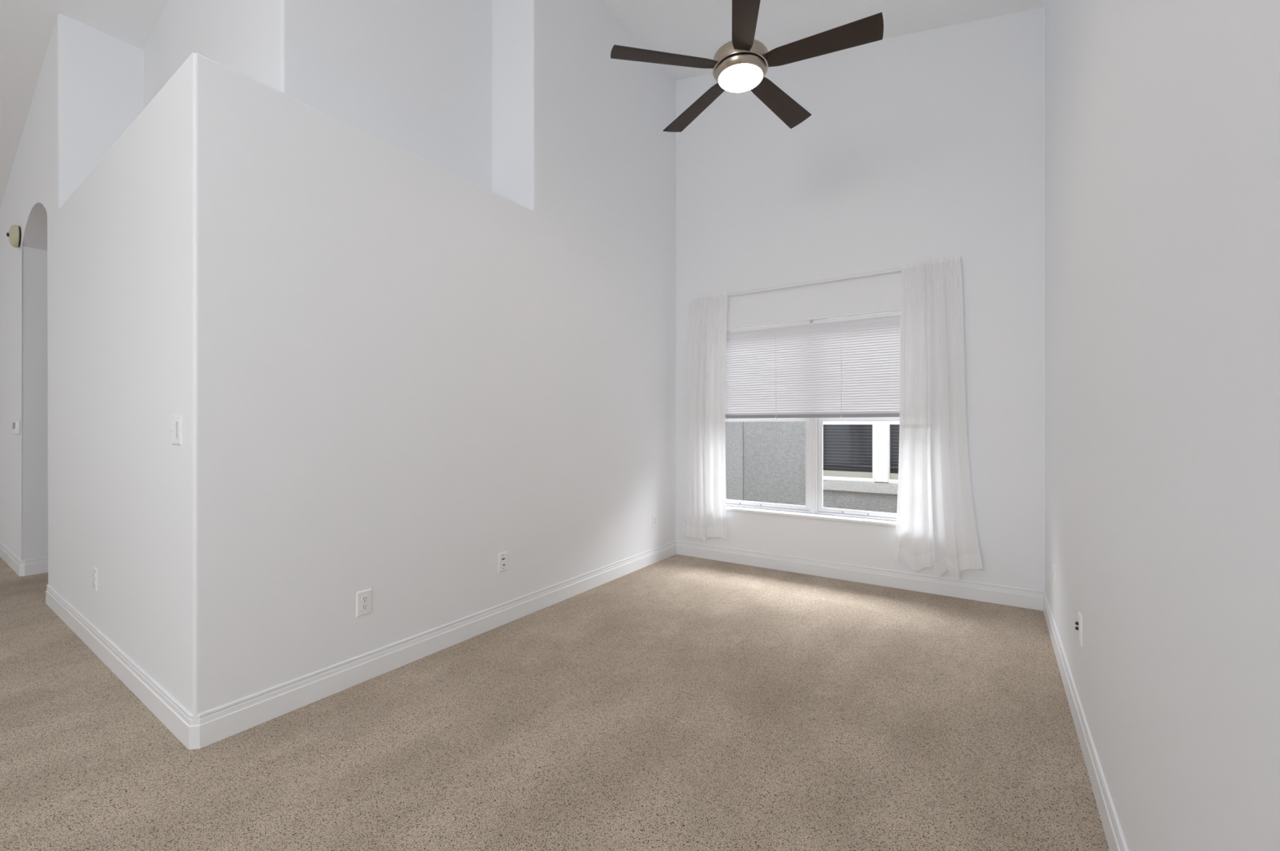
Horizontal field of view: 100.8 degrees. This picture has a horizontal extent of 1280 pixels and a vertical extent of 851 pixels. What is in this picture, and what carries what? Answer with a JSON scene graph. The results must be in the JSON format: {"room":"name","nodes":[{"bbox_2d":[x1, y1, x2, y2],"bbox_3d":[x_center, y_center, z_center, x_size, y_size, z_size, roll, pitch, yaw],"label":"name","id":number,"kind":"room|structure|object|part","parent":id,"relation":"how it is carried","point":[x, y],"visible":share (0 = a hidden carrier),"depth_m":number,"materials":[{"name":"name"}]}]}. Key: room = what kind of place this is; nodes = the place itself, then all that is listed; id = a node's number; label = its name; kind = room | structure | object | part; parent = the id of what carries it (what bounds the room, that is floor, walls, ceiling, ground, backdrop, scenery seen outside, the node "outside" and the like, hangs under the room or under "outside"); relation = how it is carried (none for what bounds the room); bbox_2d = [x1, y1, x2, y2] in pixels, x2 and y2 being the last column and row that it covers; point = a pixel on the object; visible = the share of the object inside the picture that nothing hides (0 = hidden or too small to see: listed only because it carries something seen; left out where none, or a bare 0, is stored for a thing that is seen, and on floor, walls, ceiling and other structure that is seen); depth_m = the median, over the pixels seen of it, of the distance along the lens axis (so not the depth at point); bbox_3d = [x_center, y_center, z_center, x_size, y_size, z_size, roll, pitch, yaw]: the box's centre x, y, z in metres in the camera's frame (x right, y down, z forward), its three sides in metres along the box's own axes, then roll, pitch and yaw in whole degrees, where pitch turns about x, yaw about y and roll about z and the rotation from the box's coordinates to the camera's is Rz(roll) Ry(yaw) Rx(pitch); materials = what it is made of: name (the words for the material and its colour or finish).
{"room":"empty living room","nodes":[
{"label":"empty living room","id":0,"kind":"room"},
{"bbox_2d":[0,13,143,592],"bbox_3d":[-5.817,-0.765,5.134,4.834,4.070,0.504,0,0,34],"label":"wall","id":1,"kind":"structure","parent":0,"point":[89,91],"depth_m":4.15,"materials":[{"name":"white paint"}]},
{"bbox_2d":[6,224,21,248],"bbox_3d":[-5.321,-1.612,4.494,0.192,0.192,0.073,0,0,35],"label":"bell","id":2,"kind":"object","parent":1,"relation":"attached to","point":[14,235],"visible":1,"depth_m":4.46,"materials":[{"name":"beige plastic"}]},
{"bbox_2d":[12,421,20,434],"bbox_3d":[-5.334,0.018,4.528,0.150,0.116,0.031,0,0,35],"label":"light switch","id":3,"kind":"object","parent":1,"relation":"attached to","point":[16,424],"visible":1,"depth_m":4.49,"materials":[{"name":"white plastic"}]},
{"bbox_2d":[0,541,48,576],"bbox_3d":[-5.549,1.204,6.916,3.310,0.133,3.739,0,0,34],"label":"baseboard","id":4,"kind":"structure","parent":1,"relation":"attached to","point":[37,566],"depth_m":4.54,"materials":[{"name":"white"}]},
{"bbox_2d":[143,0,492,191],"bbox_3d":[-2.388,-2.397,3.895,2.251,1.854,1.365,0,0,34],"label":"wall","id":5,"kind":"structure","parent":0,"point":[415,76],"depth_m":3.24,"materials":[{"name":"white paint"},{"name":"drywall"}]},
{"bbox_2d":[57,0,675,725],"bbox_3d":[-1.807,-1.075,4.394,2.666,4.690,3.800,0,0,34],"label":"wall","id":6,"kind":"structure","parent":0,"point":[391,372],"depth_m":2.80,"materials":[{"name":"white paint"},{"name":"drywall"}]},
{"bbox_2d":[93,567,97,591],"bbox_3d":[-3.067,0.865,2.978,0.078,0.124,0.010,0,0,35],"label":"wall outlet","id":7,"kind":"object","parent":6,"relation":"attached to","point":[95,570],"visible":1,"depth_m":2.96,"materials":[{"name":"white plastic"}]},
{"bbox_2d":[168,414,182,445],"bbox_3d":[-1.912,0.018,2.175,0.118,0.126,0.021,0,0,35],"label":"light switch","id":8,"kind":"object","parent":6,"relation":"attached to","point":[176,420],"visible":1,"depth_m":2.17,"materials":[{"name":"white plastic"}]},
{"bbox_3d":[-1.888,0.018,2.161,0.028,0.072,0.004,0,0,35],"label":"dimmer frame","id":9,"kind":"part","parent":8,"relation":"part of","materials":[{"name":"white plastic"}]},
{"bbox_2d":[45,540,675,750],"bbox_3d":[-1.965,1.204,4.492,3.061,0.133,3.812,0,0,34],"label":"baseboard","id":10,"kind":"structure","parent":6,"relation":"attached to","point":[213,726],"depth_m":2.67,"materials":[{"name":"white wood"}]},
{"bbox_2d":[355,588,371,617],"bbox_3d":[-1.371,0.882,2.633,0.009,0.124,0.078,0,0,34],"label":"wall outlet","id":11,"kind":"object","parent":6,"relation":"attached to","point":[363,598],"visible":1,"depth_m":2.63,"materials":[{"name":"white plastic"}]},
{"bbox_2d":[361,604,368,610],"bbox_3d":[-1.368,0.901,2.631,0.003,0.027,0.034,0,0,34],"label":"receptacle","id":12,"kind":"object","parent":11,"relation":"attached to","point":[364,606],"depth_m":2.63,"materials":[{"name":"white plastic"}]},
{"bbox_2d":[361,595,368,602],"bbox_3d":[-1.368,0.863,2.631,0.003,0.027,0.034,0,0,34],"label":"receptacle","id":13,"kind":"object","parent":11,"relation":"attached to","point":[364,598],"depth_m":2.63,"materials":[{"name":"white plastic"}]},
{"bbox_2d":[497,551,506,573],"bbox_3d":[-0.872,0.872,3.380,0.015,0.121,0.074,0,0,34],"label":"cable plate","id":14,"kind":"object","parent":6,"relation":"attached to","point":[502,557],"visible":1,"depth_m":3.37,"materials":[{"name":"white plastic"}]},
{"bbox_2d":[652,513,657,528],"bbox_3d":[0.138,0.882,4.904,0.009,0.124,0.078,0,0,34],"label":"wall outlet","id":15,"kind":"object","parent":6,"relation":"attached to","point":[654,516],"visible":1,"depth_m":4.90,"materials":[{"name":"white plastic"}]},
{"bbox_2d":[0,0,1045,208],"bbox_3d":[-3.172,-2.591,-0.071,15.300,1.899,13.150,0,0,34],"label":"ceiling","id":16,"kind":"structure","parent":0,"point":[691,28],"depth_m":3.99,"materials":[{"name":"white paint"}]},
{"bbox_2d":[610,0,883,132],"bbox_3d":[0.545,-2.455,2.713,1.278,1.386,1.285,0,0,34],"label":"ceiling fan","id":17,"kind":"object","parent":16,"relation":"hanging from","point":[741,64],"visible":1,"depth_m":2.61,"materials":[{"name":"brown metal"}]},
{"bbox_3d":[0.129,-1.830,2.639,0.548,0.035,0.136,0,0,-10],"label":"blade","id":18,"kind":"part","parent":17,"relation":"part of","materials":[{"name":"brown wood"}]},
{"bbox_3d":[0.328,-1.830,3.055,0.136,0.035,0.548,0,0,-28],"label":"blade","id":19,"kind":"part","parent":17,"relation":"part of","materials":[{"name":"brown wood"}]},
{"bbox_3d":[0.462,-1.830,2.321,0.135,0.035,0.548,0,0,8],"label":"blade","id":20,"kind":"part","parent":17,"relation":"part of","materials":[{"name":"brown wood"}]},
{"bbox_3d":[0.784,-1.830,2.994,0.136,0.035,0.548,0,0,44],"label":"blade","id":21,"kind":"part","parent":17,"relation":"part of","materials":[{"name":"brown wood"}]},
{"bbox_3d":[0.868,-1.830,2.541,0.548,0.035,0.135,0,0,26],"label":"blade","id":22,"kind":"part","parent":17,"relation":"part of","materials":[{"name":"brown wood"}]},
{"bbox_2d":[0,554,1109,850],"bbox_3d":[-3.130,1.330,-0.009,15.000,0.120,13.000,0,0,34],"label":"floor","id":23,"kind":"structure","parent":0,"point":[675,703],"depth_m":2.12,"materials":[{"name":"beige carpet"}]},
{"bbox_2d":[675,6,1044,591],"bbox_3d":[1.680,-1.075,4.480,3.068,4.690,0.200,0,0,34],"label":"wall","id":24,"kind":"structure","parent":0,"point":[926,145],"depth_m":4.16,"materials":[{"name":"white paint"},{"name":"drywall"}]},
{"bbox_2d":[724,417,899,526],"bbox_3d":[1.483,-0.059,4.588,1.856,1.696,0.207,0,0,34],"label":"window","id":25,"kind":"structure","parent":24,"relation":"in","point":[814,426],"depth_m":4.58,"materials":[{"name":"white plastic"}]},
{"bbox_3d":[1.134,0.335,4.877,0.861,0.820,0.028,0,0,34],"label":"sash","id":26,"kind":"part","parent":25,"relation":"part of","materials":[{"name":"white plastic"}]},
{"bbox_3d":[1.459,0.777,4.553,1.854,0.024,0.122,0,0,34],"label":"sill","id":27,"kind":"part","parent":25,"relation":"part of","materials":[{"name":"white"}]},
{"bbox_3d":[1.896,0.335,4.371,0.833,0.820,0.028,0,0,34],"label":"sash","id":28,"kind":"part","parent":25,"relation":"part of","materials":[{"name":"white plastic"}]},
{"bbox_2d":[724,311,900,419],"bbox_3d":[1.466,-0.483,4.562,1.840,0.846,0.037,0,0,34],"label":"window blind","id":29,"kind":"object","parent":24,"relation":"attached to","point":[843,367],"visible":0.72,"depth_m":4.53,"materials":[{"name":"white plastic"}]},
{"bbox_3d":[0.811,-0.470,4.986,0.003,0.800,0.003,0,0,34],"label":"ladder cord","id":30,"kind":"part","parent":29,"relation":"part of","materials":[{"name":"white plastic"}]},
{"bbox_3d":[1.211,-0.470,4.720,0.003,0.800,0.003,0,0,34],"label":"ladder cord","id":31,"kind":"part","parent":29,"relation":"part of","materials":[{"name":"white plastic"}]},
{"bbox_3d":[1.469,-0.081,4.567,1.840,0.030,0.026,0,0,34],"label":"rail","id":32,"kind":"part","parent":29,"relation":"part of","materials":[{"name":"grey plastic"}]},
{"bbox_3d":[1.676,-0.470,4.411,0.003,0.800,0.003,0,0,34],"label":"ladder cord","id":33,"kind":"part","parent":29,"relation":"part of","materials":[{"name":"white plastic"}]},
{"bbox_2d":[727,259,960,296],"bbox_3d":[1.428,-1.204,4.492,2.209,0.044,0.057,0,0,34],"label":"curtain rod","id":34,"kind":"object","parent":24,"relation":"attached to","point":[900,268],"visible":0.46,"depth_m":4.42,"materials":[{"name":"white metal"}]},
{"bbox_2d":[682,291,728,541],"bbox_3d":[0.603,-0.077,4.973,0.473,2.312,0.052,0,0,34],"label":"sheer curtain","id":35,"kind":"object","parent":34,"relation":"hanging from","point":[704,436],"visible":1,"depth_m":4.97,"materials":[{"name":"white fabric"}]},
{"bbox_3d":[1.427,-1.204,4.491,2.193,0.022,0.054,0,0,34],"label":"rod","id":36,"kind":"part","parent":34,"relation":"part of","materials":[{"name":"white metal"}]},
{"bbox_2d":[893,256,982,580],"bbox_3d":[2.189,-0.057,3.910,0.575,2.351,0.061,0,0,34],"label":"sheer curtain","id":37,"kind":"object","parent":34,"relation":"hanging from","point":[935,522],"visible":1,"depth_m":3.92,"materials":[{"name":"white fabric"}]},
{"bbox_2d":[675,540,1044,611],"bbox_3d":[1.563,1.204,4.430,2.908,0.133,0.012,0,0,34],"label":"baseboard","id":38,"kind":"structure","parent":24,"relation":"attached to","point":[1032,599],"depth_m":4.22,"materials":[{"name":"white"}]},
{"bbox_2d":[1044,0,1279,850],"bbox_3d":[3.279,-0.802,0.236,4.592,4.143,5.100,0,0,34],"label":"wall","id":39,"kind":"structure","parent":0,"point":[1162,117],"depth_m":1.13,"materials":[{"name":"white paint"}]},
{"bbox_2d":[1053,564,1056,588],"bbox_3d":[2.386,0.866,3.050,0.009,0.124,0.078,0,0,34],"label":"wall outlet","id":40,"kind":"object","parent":39,"relation":"attached to","point":[1054,565],"visible":1,"depth_m":3.02,"materials":[{"name":"white plastic"}]},
{"bbox_2d":[1075,612,1082,647],"bbox_3d":[1.799,0.834,2.174,0.018,0.121,0.074,0,0,34],"label":"cable plate","id":41,"kind":"object","parent":39,"relation":"attached to","point":[1079,623],"visible":1,"depth_m":2.16,"materials":[{"name":"white plastic"}]},
{"bbox_3d":[1.804,0.834,2.171,0.006,0.121,0.074,0,0,34],"label":"plate","id":42,"kind":"part","parent":41,"relation":"part of","materials":[{"name":"white plastic"}]},
{"bbox_2d":[1043,591,1128,850],"bbox_3d":[3.271,1.204,0.235,4.604,0.133,5.112,0,0,34],"label":"baseboard","id":43,"kind":"structure","parent":39,"relation":"attached to","point":[1115,839],"depth_m":1.94,"materials":[{"name":"white wood"}]},
{"label":"outside","id":44,"kind":"structure","parent":0,"visible":0},
{"bbox_3d":[4.898,1.695,8.465,20.000,0.150,10.000,0,0,34],"label":"ground","id":45,"kind":"structure","parent":44,"visible":0},
{"bbox_2d":[724,421,899,521],"bbox_3d":[4.289,0.120,7.548,14.800,3.000,3.400,0,0,34],"label":"neighbor house","id":46,"kind":"structure","parent":45,"relation":"on","point":[766,461],"depth_m":7.29,"materials":[{"name":"grey paint"}]},
{"bbox_3d":[2.731,0.645,7.048,0.719,0.075,0.018,0,0,34],"label":"screen rail","id":47,"kind":"part","parent":46,"relation":"part of","materials":[{"name":"grey"}]},
{"bbox_3d":[3.482,0.645,6.550,0.720,0.075,0.018,0,0,34],"label":"screen rail","id":48,"kind":"part","parent":46,"relation":"part of","materials":[{"name":"grey"}]}
]}

